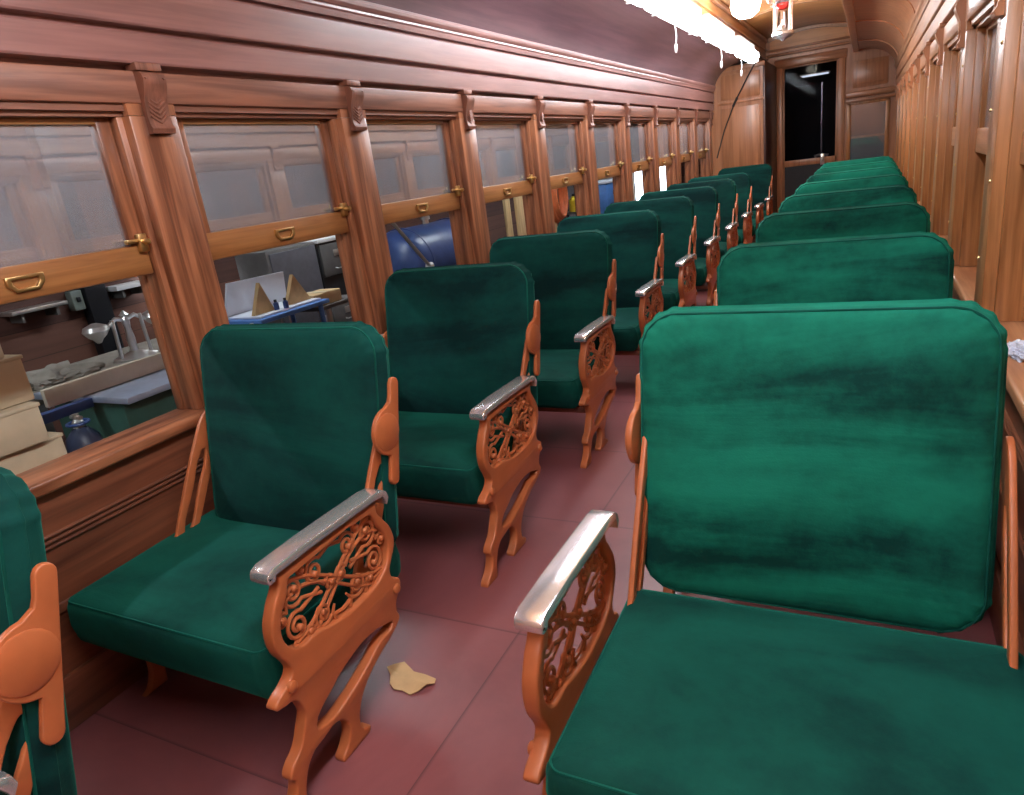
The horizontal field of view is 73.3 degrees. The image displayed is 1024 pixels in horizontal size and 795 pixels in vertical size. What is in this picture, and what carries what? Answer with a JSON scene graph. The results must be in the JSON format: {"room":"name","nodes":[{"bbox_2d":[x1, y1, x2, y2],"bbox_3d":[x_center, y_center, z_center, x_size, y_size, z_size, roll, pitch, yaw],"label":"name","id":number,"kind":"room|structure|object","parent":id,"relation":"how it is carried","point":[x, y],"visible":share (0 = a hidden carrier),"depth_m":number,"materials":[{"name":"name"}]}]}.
{"room":"vehicle interior","nodes":[
{"label":"vehicle interior","id":0,"kind":"room"},
{"bbox_2d":[36,427,214,731],"bbox_3d":[0.335,-0.691,5.458,0.130,0.726,12.960,2,20,27],"label":"wall","id":1,"kind":"structure","parent":0,"point":[95,524],"depth_m":2.19,"materials":[{"name":"brown wood"}]},
{"bbox_2d":[0,118,152,304],"bbox_3d":[-1.434,-0.523,1.929,0.091,0.499,0.832,2,20,27],"label":"window","id":2,"kind":"structure","parent":1,"relation":"in","point":[19,282],"depth_m":2.18,"materials":[{"name":"brown wood"}]},
{"bbox_2d":[109,62,228,409],"bbox_3d":[-1.177,-0.535,2.422,0.194,1.152,0.232,2,20,27],"label":"window pillar","id":3,"kind":"structure","parent":1,"relation":"attached to","point":[183,297],"depth_m":2.36,"materials":[{"name":"brown wood"}]},
{"bbox_2d":[16,333,383,498],"bbox_3d":[0.285,-1.056,5.338,0.175,0.043,12.960,2,20,27],"label":"trim","id":4,"kind":"structure","parent":1,"relation":"attached to","point":[41,480],"depth_m":2.20,"materials":[{"name":"brown wood"}]},
{"bbox_2d":[177,119,350,260],"bbox_3d":[-0.975,-0.875,2.812,0.091,0.499,0.832,2,20,27],"label":"window","id":5,"kind":"structure","parent":1,"relation":"in","point":[259,184],"depth_m":2.79,"materials":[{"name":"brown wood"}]},
{"bbox_2d":[327,80,392,333],"bbox_3d":[-0.718,-0.887,3.305,0.194,1.152,0.232,2,20,27],"label":"trim","id":6,"kind":"structure","parent":1,"relation":"attached to","point":[364,253],"depth_m":3.26,"materials":[{"name":"brown wood"}]},
{"bbox_2d":[366,120,463,224],"bbox_3d":[-0.516,-1.227,3.696,0.091,0.499,0.832,2,20,27],"label":"window","id":7,"kind":"structure","parent":1,"relation":"in","point":[413,159],"depth_m":3.71,"materials":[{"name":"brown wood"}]},
{"bbox_2d":[447,89,490,264],"bbox_3d":[-0.259,-1.239,4.189,0.194,1.152,0.232,2,20,27],"label":"trim","id":8,"kind":"structure","parent":1,"relation":"attached to","point":[469,223],"depth_m":4.13,"materials":[{"name":"brown wood"}]},
{"bbox_2d":[474,121,535,203],"bbox_3d":[-0.057,-1.579,4.580,0.091,0.499,0.832,2,20,27],"label":"window","id":9,"kind":"structure","parent":1,"relation":"in","point":[502,145],"depth_m":4.63,"materials":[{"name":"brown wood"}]},
{"bbox_2d":[522,96,555,234],"bbox_3d":[0.200,-1.591,5.072,0.194,1.152,0.232,2,20,27],"label":"trim","id":10,"kind":"structure","parent":1,"relation":"attached to","point":[538,206],"depth_m":5.01,"materials":[{"name":"brown wood"}]},
{"bbox_2d":[544,121,586,189],"bbox_3d":[0.402,-1.931,5.463,0.091,0.499,0.832,2,20,27],"label":"window","id":11,"kind":"structure","parent":1,"relation":"in","point":[562,137],"depth_m":5.54,"materials":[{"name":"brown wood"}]},
{"bbox_2d":[574,100,600,215],"bbox_3d":[0.659,-1.943,5.956,0.194,1.152,0.232,2,20,27],"label":"trim","id":12,"kind":"structure","parent":1,"relation":"attached to","point":[587,200],"depth_m":5.89,"materials":[{"name":"brown wood"}]},
{"bbox_2d":[594,121,623,179],"bbox_3d":[0.861,-2.284,6.346,0.091,0.499,0.832,2,20,27],"label":"window","id":13,"kind":"structure","parent":1,"relation":"in","point":[608,163],"depth_m":6.44,"materials":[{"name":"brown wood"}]},
{"bbox_2d":[612,103,633,202],"bbox_3d":[1.118,-2.296,6.839,0.194,1.152,0.232,2,20,27],"label":"trim","id":14,"kind":"structure","parent":1,"relation":"attached to","point":[623,188],"depth_m":6.77,"materials":[{"name":"brown wood"}]},
{"bbox_2d":[642,105,660,193],"bbox_3d":[1.577,-2.648,7.723,0.194,1.152,0.232,2,20,27],"label":"trim","id":15,"kind":"structure","parent":1,"relation":"attached to","point":[650,177],"depth_m":7.65,"materials":[{"name":"brown wood"}]},
{"bbox_2d":[657,122,674,166],"bbox_3d":[1.778,-2.988,8.113,0.091,0.499,0.832,2,20,27],"label":"window","id":16,"kind":"structure","parent":1,"relation":"in","point":[663,130],"depth_m":8.25,"materials":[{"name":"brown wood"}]},
{"bbox_2d":[679,122,693,162],"bbox_3d":[2.237,-3.340,8.997,0.091,0.499,0.832,2,20,27],"label":"window","id":17,"kind":"structure","parent":1,"relation":"in","point":[685,152],"depth_m":9.16,"materials":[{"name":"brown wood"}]},
{"bbox_2d":[700,110,713,176],"bbox_3d":[2.953,-3.704,10.373,0.194,1.152,0.232,2,20,27],"label":"trim","id":18,"kind":"structure","parent":1,"relation":"attached to","point":[706,164],"depth_m":10.31,"materials":[{"name":"brown wood"}]},
{"bbox_2d":[0,126,611,450],"bbox_3d":[-1.787,-2.647,8.003,0.120,4.320,21.000,2,20,27],"label":"wall","id":19,"kind":"structure","parent":0,"point":[28,229],"depth_m":4.99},
{"bbox_2d":[0,300,67,322],"bbox_3d":[-3.320,-0.591,4.793,0.168,0.086,0.384,2,20,27],"label":"wall shelf","id":20,"kind":"object","parent":19,"relation":"attached to","point":[51,308],"visible":1,"depth_m":4.72,"materials":[{"name":"silver metal"}]},
{"bbox_2d":[24,126,123,354],"bbox_3d":[-3.245,-1.452,4.963,0.096,4.320,0.168,2,20,27],"label":"upright","id":21,"kind":"object","parent":19,"relation":"attached to","point":[44,141],"visible":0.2,"depth_m":4.96,"materials":[{"name":"black metal"}]},
{"bbox_2d":[65,290,85,310],"bbox_3d":[-3.216,-0.716,5.076,0.090,0.144,0.084,2,20,27],"label":"switch box","id":22,"kind":"object","parent":19,"relation":"attached to","point":[75,300],"visible":0.98,"depth_m":5.05,"materials":[{"name":"grey metal"}]},
{"bbox_2d":[106,280,142,297],"bbox_3d":[-3.009,-0.847,5.390,0.168,0.096,0.288,2,20,27],"label":"wall shelf","id":23,"kind":"object","parent":19,"relation":"attached to","point":[117,291],"visible":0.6,"depth_m":5.32,"materials":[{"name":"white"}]},
{"bbox_2d":[69,240,996,794],"bbox_3d":[2.232,-0.784,6.300,2.748,0.096,16.320,2,20,27],"label":"floor","id":24,"kind":"structure","parent":0,"point":[469,731],"depth_m":2.14,"materials":[{"name":"red paint"}]},
{"bbox_2d":[0,467,76,794],"bbox_3d":[-1.272,0.742,1.179,0.898,1.089,0.814,2,20,27],"label":"seat","id":25,"kind":"object","parent":24,"relation":"on","point":[36,757],"visible":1,"depth_m":1.17,"materials":[{"name":"green fabric"}]},
{"bbox_2d":[67,321,400,794],"bbox_3d":[-0.825,0.399,2.039,0.898,1.089,0.814,2,20,27],"label":"seat","id":26,"kind":"object","parent":24,"relation":"on","point":[269,593],"visible":1,"depth_m":2.01,"materials":[{"name":"green fabric"}]},
{"bbox_2d":[67,509,400,698],"bbox_3d":[-0.835,0.582,2.109,0.827,0.205,0.599,2,20,27],"label":"seat cushion","id":27,"kind":"object","parent":26,"relation":"on","point":[189,603],"depth_m":1.93,"materials":[{"name":"green fabric"}]},
{"bbox_2d":[387,662,435,694],"bbox_3d":[-0.331,0.869,2.132,0.192,0.015,0.099,7,23,38],"label":"scrap","id":28,"kind":"object","parent":24,"relation":"on","point":[402,677],"visible":1,"depth_m":2.12,"materials":[{"name":"paper"}]},
{"bbox_2d":[383,261,541,587],"bbox_3d":[-0.366,0.047,2.922,0.898,1.089,0.814,2,20,27],"label":"seat","id":29,"kind":"object","parent":24,"relation":"on","point":[462,342],"visible":0.86,"depth_m":2.92,"materials":[{"name":"green fabric"}]},
{"bbox_2d":[396,411,527,504],"bbox_3d":[-0.376,0.229,2.992,0.827,0.205,0.599,2,20,27],"label":"seat cushion","id":30,"kind":"object","parent":29,"relation":"on","point":[438,459],"depth_m":2.72,"materials":[{"name":"green fabric"}]},
{"bbox_2d":[489,229,617,467],"bbox_3d":[0.092,-0.305,3.806,0.898,1.089,0.814,2,20,27],"label":"seat","id":31,"kind":"object","parent":24,"relation":"on","point":[573,273],"visible":0.7,"depth_m":3.80,"materials":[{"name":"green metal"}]},
{"bbox_2d":[537,349,606,408],"bbox_3d":[0.083,-0.123,3.876,0.827,0.205,0.599,2,20,27],"label":"seat cushion","id":32,"kind":"object","parent":31,"relation":"on","point":[559,385],"depth_m":3.53,"materials":[{"name":"green fabric"}]},
{"bbox_2d":[557,209,663,354],"bbox_3d":[0.551,-0.657,4.689,0.898,1.089,0.814,2,20,27],"label":"seat","id":33,"kind":"object","parent":24,"relation":"on","point":[636,237],"visible":0.44,"depth_m":4.69,"materials":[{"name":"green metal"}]},
{"bbox_2d":[614,307,656,350],"bbox_3d":[0.542,-0.475,4.759,0.827,0.205,0.599,2,20,27],"label":"seat cushion","id":34,"kind":"object","parent":33,"relation":"on","point":[627,331],"depth_m":4.39,"materials":[{"name":"green fabric"}]},
{"bbox_2d":[604,195,697,310],"bbox_3d":[1.010,-1.010,5.573,0.898,1.089,0.814,2,20,27],"label":"seat","id":35,"kind":"object","parent":24,"relation":"on","point":[676,214],"visible":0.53,"depth_m":5.57,"materials":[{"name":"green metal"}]},
{"bbox_2d":[661,279,685,310],"bbox_3d":[1.001,-0.827,5.643,0.827,0.205,0.599,2,20,27],"label":"seat cushion","id":36,"kind":"object","parent":35,"relation":"on","point":[670,290],"depth_m":5.26,"materials":[{"name":"green fabric"}]},
{"bbox_2d":[639,186,720,305],"bbox_3d":[1.469,-1.362,6.456,0.898,1.089,0.814,2,20,27],"label":"seat","id":37,"kind":"object","parent":24,"relation":"on","point":[704,198],"visible":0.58,"depth_m":6.43,"materials":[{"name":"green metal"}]},
{"bbox_2d":[694,258,706,285],"bbox_3d":[1.460,-1.179,6.526,0.827,0.205,0.599,2,20,27],"label":"seat cushion","id":38,"kind":"object","parent":37,"relation":"on","point":[700,264],"depth_m":6.14,"materials":[{"name":"green fabric"}]},
{"bbox_2d":[667,178,738,257],"bbox_3d":[1.928,-1.714,7.340,0.898,1.089,0.814,2,20,27],"label":"seat","id":39,"kind":"object","parent":24,"relation":"on","point":[726,189],"visible":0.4,"depth_m":7.33,"materials":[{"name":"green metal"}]},
{"bbox_2d":[688,172,752,244],"bbox_3d":[2.387,-2.066,8.223,0.898,1.089,0.814,2,20,27],"label":"seat","id":40,"kind":"object","parent":24,"relation":"on","point":[742,180],"visible":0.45,"depth_m":8.20,"materials":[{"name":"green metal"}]},
{"bbox_2d":[718,164,773,218],"bbox_3d":[3.305,-2.771,9.990,0.898,1.089,0.814,2,20,27],"label":"seat","id":41,"kind":"object","parent":24,"relation":"on","point":[761,176],"visible":0.37,"depth_m":10.01,"materials":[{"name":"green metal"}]},
{"bbox_2d":[514,298,1023,794],"bbox_3d":[0.543,0.430,1.396,0.905,1.089,0.864,2,20,27],"label":"seat","id":42,"kind":"object","parent":24,"relation":"on","point":[840,459],"visible":1,"depth_m":1.45,"materials":[{"name":"green fabric"}]},
{"bbox_2d":[546,590,1023,794],"bbox_3d":[0.546,0.657,1.333,0.827,0.205,0.599,2,20,27],"label":"seat cushion","id":43,"kind":"object","parent":42,"relation":"on","point":[684,695],"depth_m":1.27,"materials":[{"name":"green fabric"}]},
{"bbox_2d":[663,231,953,593],"bbox_3d":[1.009,0.078,2.276,0.920,1.089,0.864,2,20,27],"label":"seat","id":44,"kind":"object","parent":24,"relation":"on","point":[918,265],"visible":0.1,"depth_m":2.39,"materials":[{"name":"green fabric"}]},
{"bbox_2d":[755,201,930,242],"bbox_3d":[1.468,-0.274,3.160,0.920,1.089,0.864,2,20,27],"label":"seat","id":45,"kind":"object","parent":24,"relation":"on","point":[898,217],"visible":0.04,"depth_m":3.27,"materials":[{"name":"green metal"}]},
{"bbox_2d":[778,184,916,212],"bbox_3d":[1.927,-0.626,4.043,0.920,1.089,0.864,2,20,27],"label":"seat","id":46,"kind":"object","parent":24,"relation":"on","point":[891,193],"visible":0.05,"depth_m":4.16,"materials":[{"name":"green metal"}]},
{"bbox_2d":[794,174,908,193],"bbox_3d":[2.385,-0.979,4.927,0.920,1.089,0.864,2,20,27],"label":"seat","id":47,"kind":"object","parent":24,"relation":"on","point":[887,179],"visible":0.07,"depth_m":5.05,"materials":[{"name":"green fabric"}]},
{"bbox_2d":[806,166,901,181],"bbox_3d":[2.844,-1.331,5.810,0.920,1.089,0.864,2,20,27],"label":"seat","id":48,"kind":"object","parent":24,"relation":"on","point":[887,169],"visible":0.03,"depth_m":5.93,"materials":[{"name":"green fabric"}]},
{"bbox_2d":[814,160,897,173],"bbox_3d":[3.303,-1.683,6.694,0.920,1.089,0.864,2,20,27],"label":"seat","id":49,"kind":"object","parent":24,"relation":"on","point":[886,162],"visible":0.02,"depth_m":6.82,"materials":[{"name":"green fabric"}]},
{"bbox_2d":[820,156,894,167],"bbox_3d":[3.762,-2.035,7.577,0.920,1.089,0.864,2,20,27],"label":"seat","id":50,"kind":"object","parent":24,"relation":"on","point":[883,158],"visible":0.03,"depth_m":7.70,"materials":[{"name":"green fabric"}]},
{"bbox_2d":[363,0,748,85],"bbox_3d":[0.710,-2.853,5.262,0.502,0.307,14.400,2,20,27],"label":"ceiling","id":51,"kind":"structure","parent":0,"point":[613,30],"depth_m":5.33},
{"bbox_2d":[630,122,652,172],"bbox_3d":[1.319,-2.636,7.230,0.091,0.499,0.832,2,20,27],"label":"window","id":52,"kind":"structure","parent":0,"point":[638,130],"depth_m":7.35,"materials":[{"name":"brown wood"}]},
{"bbox_2d":[665,107,681,189],"bbox_3d":[2.036,-3.000,8.606,0.194,1.152,0.232,2,20,27],"label":"trim","id":53,"kind":"structure","parent":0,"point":[673,172],"depth_m":8.54,"materials":[{"name":"brown wood"}]},
{"bbox_2d":[684,109,698,182],"bbox_3d":[2.494,-3.352,9.490,0.194,1.152,0.232,2,20,27],"label":"trim","id":54,"kind":"structure","parent":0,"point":[691,167],"depth_m":9.42,"materials":[{"name":"brown wood"}]},
{"bbox_2d":[712,60,764,175],"bbox_3d":[3.393,-3.674,10.435,0.864,2.490,0.055,2,20,27],"label":"wall partition","id":55,"kind":"structure","parent":0,"point":[742,144],"depth_m":10.24,"materials":[{"name":"brown wood"}]},
{"bbox_2d":[0,62,712,121],"bbox_3d":[0.159,-2.078,4.996,0.146,0.133,12.960,2,20,27],"label":"trim","id":56,"kind":"structure","parent":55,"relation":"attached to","point":[26,90],"depth_m":2.60,"materials":[{"name":"brown wood"}]},
{"bbox_2d":[0,0,715,111],"bbox_3d":[0.149,-2.318,4.906,0.196,0.378,12.960,2,20,27],"label":"trim","id":57,"kind":"structure","parent":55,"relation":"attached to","point":[325,42],"depth_m":2.91,"materials":[{"name":"brown wood"}]},
{"bbox_2d":[763,61,776,212],"bbox_3d":[4.072,-3.897,10.839,0.030,2.490,1.450,2,20,27],"label":"wall","id":58,"kind":"structure","parent":0,"point":[769,70],"depth_m":10.63,"materials":[{"name":"brown wood"}]},
{"bbox_2d":[720,0,846,38],"bbox_3d":[1.490,-3.345,4.660,1.404,0.126,14.400,2,20,27],"label":"ceiling","id":59,"kind":"structure","parent":0,"point":[830,11],"depth_m":9.50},
{"bbox_2d":[731,0,760,18],"bbox_3d":[2.285,-3.936,6.737,0.283,0.407,0.283,2,20,27],"label":"globe lamp","id":60,"kind":"object","parent":59,"relation":"attached to","point":[741,9],"visible":1,"depth_m":6.69,"materials":[{"name":"white glass"}]},
{"bbox_2d":[766,0,797,40],"bbox_3d":[2.967,-4.213,7.535,0.323,0.562,0.323,2,20,27],"label":"hanging lamp","id":61,"kind":"object","parent":59,"relation":"hanging from","point":[779,34],"visible":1,"depth_m":7.51,"materials":[{"name":"glass"}]},
{"bbox_2d":[766,22,896,160],"bbox_3d":[4.818,-4.388,11.168,2.700,3.024,0.115,2,20,27],"label":"wall","id":62,"kind":"structure","parent":0,"point":[866,69],"depth_m":10.61,"materials":[{"name":"brown wood"}]},
{"bbox_2d":[644,0,707,52],"bbox_3d":[1.367,-3.046,5.596,0.142,0.427,1.740,2,20,27],"label":"light","id":63,"kind":"object","parent":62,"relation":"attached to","point":[684,14],"depth_m":5.55,"materials":[{"name":"white glass"}]},
{"bbox_2d":[677,0,700,14],"bbox_3d":[1.314,-3.212,5.558,0.072,0.077,1.740,2,20,27],"label":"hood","id":64,"kind":"object","parent":63,"relation":"attached to","point":[687,3],"depth_m":5.92,"materials":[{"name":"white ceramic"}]},
{"bbox_2d":[643,0,767,60],"bbox_3d":[0.941,-3.116,5.037,0.103,0.402,14.400,2,20,27],"label":"trim","id":65,"kind":"structure","parent":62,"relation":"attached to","point":[717,9],"depth_m":8.38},
{"bbox_2d":[701,13,739,52],"bbox_3d":[2.202,-3.791,7.197,0.142,0.227,1.560,2,20,27],"label":"light","id":66,"kind":"object","parent":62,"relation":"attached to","point":[717,33],"visible":0.93,"depth_m":6.96,"materials":[{"name":"glass"}]},
{"bbox_2d":[701,13,734,36],"bbox_3d":[2.162,-3.862,7.189,0.072,0.077,1.560,2,20,27],"label":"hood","id":67,"kind":"object","parent":66,"relation":"attached to","point":[710,19],"depth_m":6.90,"materials":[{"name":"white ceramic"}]},
{"bbox_2d":[734,35,758,63],"bbox_3d":[2.971,-4.381,8.678,0.142,0.227,1.260,2,20,27],"label":"light","id":68,"kind":"object","parent":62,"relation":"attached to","point":[746,51],"visible":0.92,"depth_m":8.46,"materials":[{"name":"glass"}]},
{"bbox_2d":[776,57,845,212],"bbox_3d":[4.854,-4.136,11.211,1.002,2.514,0.084,2,20,27],"label":"trim","id":69,"kind":"structure","parent":62,"relation":"attached to","point":[842,61],"depth_m":11.05,"materials":[{"name":"brown wood"}]},
{"bbox_2d":[783,59,838,200],"bbox_3d":[4.846,-4.103,11.210,0.810,2.454,0.126,2,20,27],"label":"door","id":70,"kind":"structure","parent":62,"relation":"in","point":[796,173],"depth_m":11.37,"materials":[{"name":"brown wood"}]},
{"bbox_2d":[766,36,895,102],"bbox_3d":[4.967,-5.074,10.764,1.848,0.954,0.108,2,20,27],"label":"trim","id":71,"kind":"structure","parent":62,"relation":"attached to","point":[840,53],"depth_m":10.69,"materials":[{"name":"brown wood"}]},
{"bbox_2d":[842,0,858,51],"bbox_3d":[2.106,-3.076,4.448,0.103,0.402,14.400,2,20,27],"label":"trim","id":72,"kind":"structure","parent":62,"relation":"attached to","point":[848,6],"depth_m":7.46,"materials":[{"name":"brown wood"}]},
{"bbox_2d":[846,98,889,159],"bbox_3d":[5.587,-4.173,10.816,0.600,0.918,0.060,2,20,27],"label":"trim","id":73,"kind":"structure","parent":62,"relation":"in","point":[887,111],"depth_m":10.76,"materials":[{"name":"brown wood"}]},
{"bbox_2d":[785,61,885,160],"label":"window","id":74,"kind":"structure","parent":0,"point":[802,95],"depth_m":12.41,"materials":[{"name":"glass"}]},
{"bbox_2d":[894,0,957,84],"bbox_3d":[2.738,-2.480,4.357,0.196,0.378,14.400,2,20,27],"label":"trim","id":75,"kind":"structure","parent":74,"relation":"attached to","point":[928,15],"depth_m":5.23,"materials":[{"name":"brown wood"}]},
{"bbox_2d":[900,0,994,90],"bbox_3d":[2.792,-2.239,4.425,0.146,0.133,14.400,2,20,27],"label":"trim","id":76,"kind":"structure","parent":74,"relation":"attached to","point":[978,12],"depth_m":3.21,"materials":[{"name":"brown wood"}]},
{"bbox_2d":[853,0,919,61],"bbox_3d":[2.409,-2.795,4.402,0.502,0.307,14.400,2,20,27],"label":"ceiling","id":77,"kind":"structure","parent":0,"point":[899,13],"depth_m":7.32,"materials":[{"name":"brown wood"}]},
{"bbox_2d":[952,286,1023,655],"bbox_3d":[2.983,-0.851,4.879,0.130,0.726,14.400,2,20,27],"label":"wall","id":78,"kind":"structure","parent":0,"point":[1013,425],"depth_m":1.90,"materials":[{"name":"brown wood"}]},
{"bbox_2d":[899,77,906,175],"bbox_3d":[4.815,-3.297,8.392,0.194,1.152,0.232,2,20,27],"label":"trim","id":79,"kind":"structure","parent":78,"relation":"attached to","point":[903,93],"depth_m":8.33,"materials":[{"name":"brown wood"}]},
{"bbox_2d":[903,71,911,179],"bbox_3d":[4.356,-2.945,7.509,0.194,1.152,0.232,2,20,27],"label":"trim","id":80,"kind":"structure","parent":78,"relation":"attached to","point":[908,91],"depth_m":7.45,"materials":[{"name":"brown wood"}]},
{"bbox_2d":[907,64,918,188],"bbox_3d":[3.897,-2.593,6.625,0.194,1.152,0.232,2,20,27],"label":"trim","id":81,"kind":"structure","parent":78,"relation":"attached to","point":[914,99],"depth_m":6.57,"materials":[{"name":"brown wood"}]},
{"bbox_2d":[913,54,926,200],"bbox_3d":[3.438,-2.241,5.742,0.194,1.152,0.232,2,20,27],"label":"trim","id":82,"kind":"structure","parent":78,"relation":"attached to","point":[922,86],"depth_m":5.68,"materials":[{"name":"brown wood"}]},
{"bbox_2d":[920,41,939,214],"bbox_3d":[2.979,-1.889,4.858,0.194,1.152,0.232,2,20,27],"label":"trim","id":83,"kind":"structure","parent":78,"relation":"attached to","point":[932,71],"depth_m":4.79,"materials":[{"name":"brown wood"}]},
{"bbox_2d":[930,22,958,234],"bbox_3d":[2.520,-1.536,3.975,0.194,1.152,0.232,2,20,27],"label":"trim","id":84,"kind":"structure","parent":78,"relation":"attached to","point":[947,60],"depth_m":3.92,"materials":[{"name":"brown wood"}]},
{"bbox_2d":[947,0,985,266],"bbox_3d":[2.062,-1.184,3.091,0.194,1.152,0.232,2,20,27],"label":"trim","id":85,"kind":"structure","parent":78,"relation":"attached to","point":[968,170],"depth_m":3.04,"materials":[{"name":"brown wood"}]},
{"bbox_2d":[917,201,1023,421],"bbox_3d":[2.936,-1.216,4.758,0.175,0.043,14.400,2,20,27],"label":"trim","id":86,"kind":"structure","parent":78,"relation":"attached to","point":[964,279],"depth_m":2.18,"materials":[{"name":"brown wood"}]},
{"bbox_2d":[1007,339,1023,362],"bbox_3d":[1.435,-0.136,1.937,0.076,0.047,0.137,2,20,27],"label":"plastic bag","id":87,"kind":"object","parent":86,"relation":"on","point":[1016,348],"visible":0.95,"depth_m":1.92,"materials":[{"name":"plastic"}]},
{"bbox_2d":[975,18,997,154],"bbox_3d":[1.838,-1.171,2.582,0.043,0.499,0.832,2,20,27],"label":"window","id":88,"kind":"structure","parent":78,"relation":"in","point":[991,29],"depth_m":2.85,"materials":[{"name":"brown wood"}]},
{"bbox_2d":[974,0,1023,321],"bbox_3d":[1.603,-0.832,2.208,0.194,1.152,0.232,2,20,27],"label":"trim","id":89,"kind":"structure","parent":78,"relation":"attached to","point":[999,284],"depth_m":2.19,"materials":[{"name":"brown wood"}]},
{"bbox_3d":[2.183,-0.429,6.826,8.400,0.120,21.240,2,20,27],"label":"floor","id":90,"kind":"structure","parent":0,"visible":0},
{"bbox_2d":[65,413,102,453],"bbox_3d":[-1.858,0.618,3.217,0.154,1.158,0.154,2,20,27],"label":"gas cylinder","id":91,"kind":"object","parent":90,"relation":"on","point":[81,435],"visible":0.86,"depth_m":3.03,"materials":[{"name":"blue paint"}]},
{"bbox_2d":[29,338,159,431],"bbox_3d":[-2.243,0.290,4.348,0.552,1.170,1.560,2,20,27],"label":"workbench","id":92,"kind":"object","parent":90,"relation":"on","point":[107,358],"visible":0.02,"depth_m":4.13,"materials":[{"name":"grey ceramic"}]},
{"bbox_2d":[26,360,104,390],"bbox_3d":[-2.464,-0.139,3.699,0.312,0.092,0.534,2,20,27],"label":"sheet","id":93,"kind":"object","parent":92,"relation":"on","point":[52,374],"visible":0.78,"depth_m":3.66,"materials":[{"name":"fabric"}]},
{"bbox_2d":[82,310,158,363],"bbox_3d":[-2.215,-0.365,3.986,0.240,0.282,0.511,2,20,27],"label":"lamp","id":94,"kind":"object","parent":92,"relation":"on","point":[96,332],"visible":0.81,"depth_m":3.94,"materials":[{"name":"metal"}]},
{"bbox_2d":[34,323,252,438],"bbox_3d":[-1.815,0.385,3.725,0.732,1.272,1.380,2,20,27],"label":"sink counter","id":95,"kind":"object","parent":90,"relation":"on","point":[119,398],"visible":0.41,"depth_m":3.24,"materials":[{"name":"green paint"}]},
{"bbox_2d":[229,299,329,323],"bbox_3d":[-1.484,0.010,4.753,0.372,1.258,0.636,2,20,27],"label":"stand","id":96,"kind":"object","parent":90,"relation":"on","point":[291,312],"visible":0.16,"depth_m":4.44,"materials":[{"name":"paint"}]},
{"bbox_2d":[225,272,320,319],"bbox_3d":[-1.593,-0.691,4.537,0.318,0.222,0.564,2,20,27],"label":"model","id":97,"kind":"object","parent":96,"relation":"on","point":[251,298],"visible":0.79,"depth_m":4.52},
{"bbox_2d":[234,242,327,322],"bbox_3d":[-1.782,-0.448,5.736,0.366,1.584,0.552,2,20,27],"label":"locker","id":98,"kind":"object","parent":90,"relation":"on","point":[300,260],"visible":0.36,"depth_m":5.41,"materials":[{"name":"grey metal"}]},
{"bbox_2d":[289,294,348,322],"bbox_3d":[-1.326,-0.152,5.280,0.360,1.194,0.468,2,20,27],"label":"metal table","id":99,"kind":"object","parent":90,"relation":"on","point":[327,307],"visible":0.08,"depth_m":5.00,"materials":[{"name":"grey metal"}]},
{"bbox_2d":[307,288,341,307],"bbox_3d":[-1.397,-0.720,4.969,0.197,0.087,0.276,2,20,27],"label":"carton","id":100,"kind":"object","parent":99,"relation":"on","point":[333,294],"visible":0.64,"depth_m":4.95,"materials":[{"name":"beige cardboard"}]},
{"bbox_2d":[300,235,352,321],"bbox_3d":[-1.561,-0.619,6.156,0.381,1.590,0.420,2,20,27],"label":"cabinet","id":101,"kind":"object","parent":90,"relation":"on","point":[326,248],"visible":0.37,"depth_m":5.85,"materials":[{"name":"grey metal"}]},
{"bbox_2d":[386,216,455,272],"bbox_3d":[-0.841,-1.187,7.578,0.744,1.596,1.584,2,20,27],"label":"tank","id":102,"kind":"object","parent":90,"relation":"on","point":[434,240],"visible":0.32,"depth_m":6.88,"materials":[{"name":"metal"}]},
{"bbox_2d":[513,196,526,235],"bbox_3d":[0.178,-1.764,8.783,0.036,1.680,0.240,2,20,27],"label":"board","id":103,"kind":"object","parent":90,"relation":"on","point":[518,201],"visible":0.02,"depth_m":8.56,"materials":[{"name":"wood"}]},
{"bbox_3d":[1.666,-2.441,12.101,0.506,0.522,0.888,2,20,27],"label":"crate","id":104,"kind":"object","parent":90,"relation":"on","visible":0},
{"bbox_3d":[1.600,-2.938,11.937,0.506,0.522,0.888,2,20,27],"label":"crate","id":105,"kind":"object","parent":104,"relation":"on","visible":0},
{"bbox_2d":[598,179,613,213],"bbox_3d":[1.534,-3.436,11.773,0.506,0.522,0.888,2,20,27],"label":"crate","id":106,"kind":"object","parent":105,"relation":"on","point":[606,196],"visible":0.18,"depth_m":11.36,"materials":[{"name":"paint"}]},
{"bbox_3d":[-1.977,1.054,2.753,0.545,0.655,0.701,2,20,27],"label":"carton","id":107,"kind":"object","parent":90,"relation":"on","visible":0},
{"bbox_2d":[0,432,66,474],"bbox_3d":[-2.053,0.491,2.564,0.497,0.538,0.647,1,20,25],"label":"carton","id":108,"kind":"object","parent":107,"relation":"on","point":[30,457],"visible":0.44,"depth_m":2.57,"materials":[{"name":"cardboard"}]},
{"bbox_2d":[0,401,48,457],"bbox_3d":[-2.093,0.172,2.437,0.521,0.148,0.587,3,21,28],"label":"carton","id":109,"kind":"object","parent":108,"relation":"on","point":[22,426],"visible":0.87,"depth_m":2.49,"materials":[{"name":"beige cardboard"}]},
{"bbox_2d":[0,354,34,409],"bbox_3d":[-2.129,0.019,2.394,0.485,0.172,0.611,1,20,25],"label":"carton","id":110,"kind":"object","parent":109,"relation":"on","point":[15,388],"visible":1,"depth_m":2.50,"materials":[{"name":"cardboard"}]},
{"bbox_3d":[0.504,-2.645,9.876,0.046,2.580,0.564,2,20,27],"label":"plywood sheet","id":111,"kind":"object","parent":90,"relation":"on","visible":0},
{"bbox_2d":[551,187,567,222],"bbox_3d":[0.618,-2.864,9.780,0.231,0.763,0.437,2,20,27],"label":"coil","id":112,"kind":"object","parent":111,"relation":"hanging from","point":[560,209],"visible":0.46,"depth_m":9.85,"materials":[{"name":"metal"}]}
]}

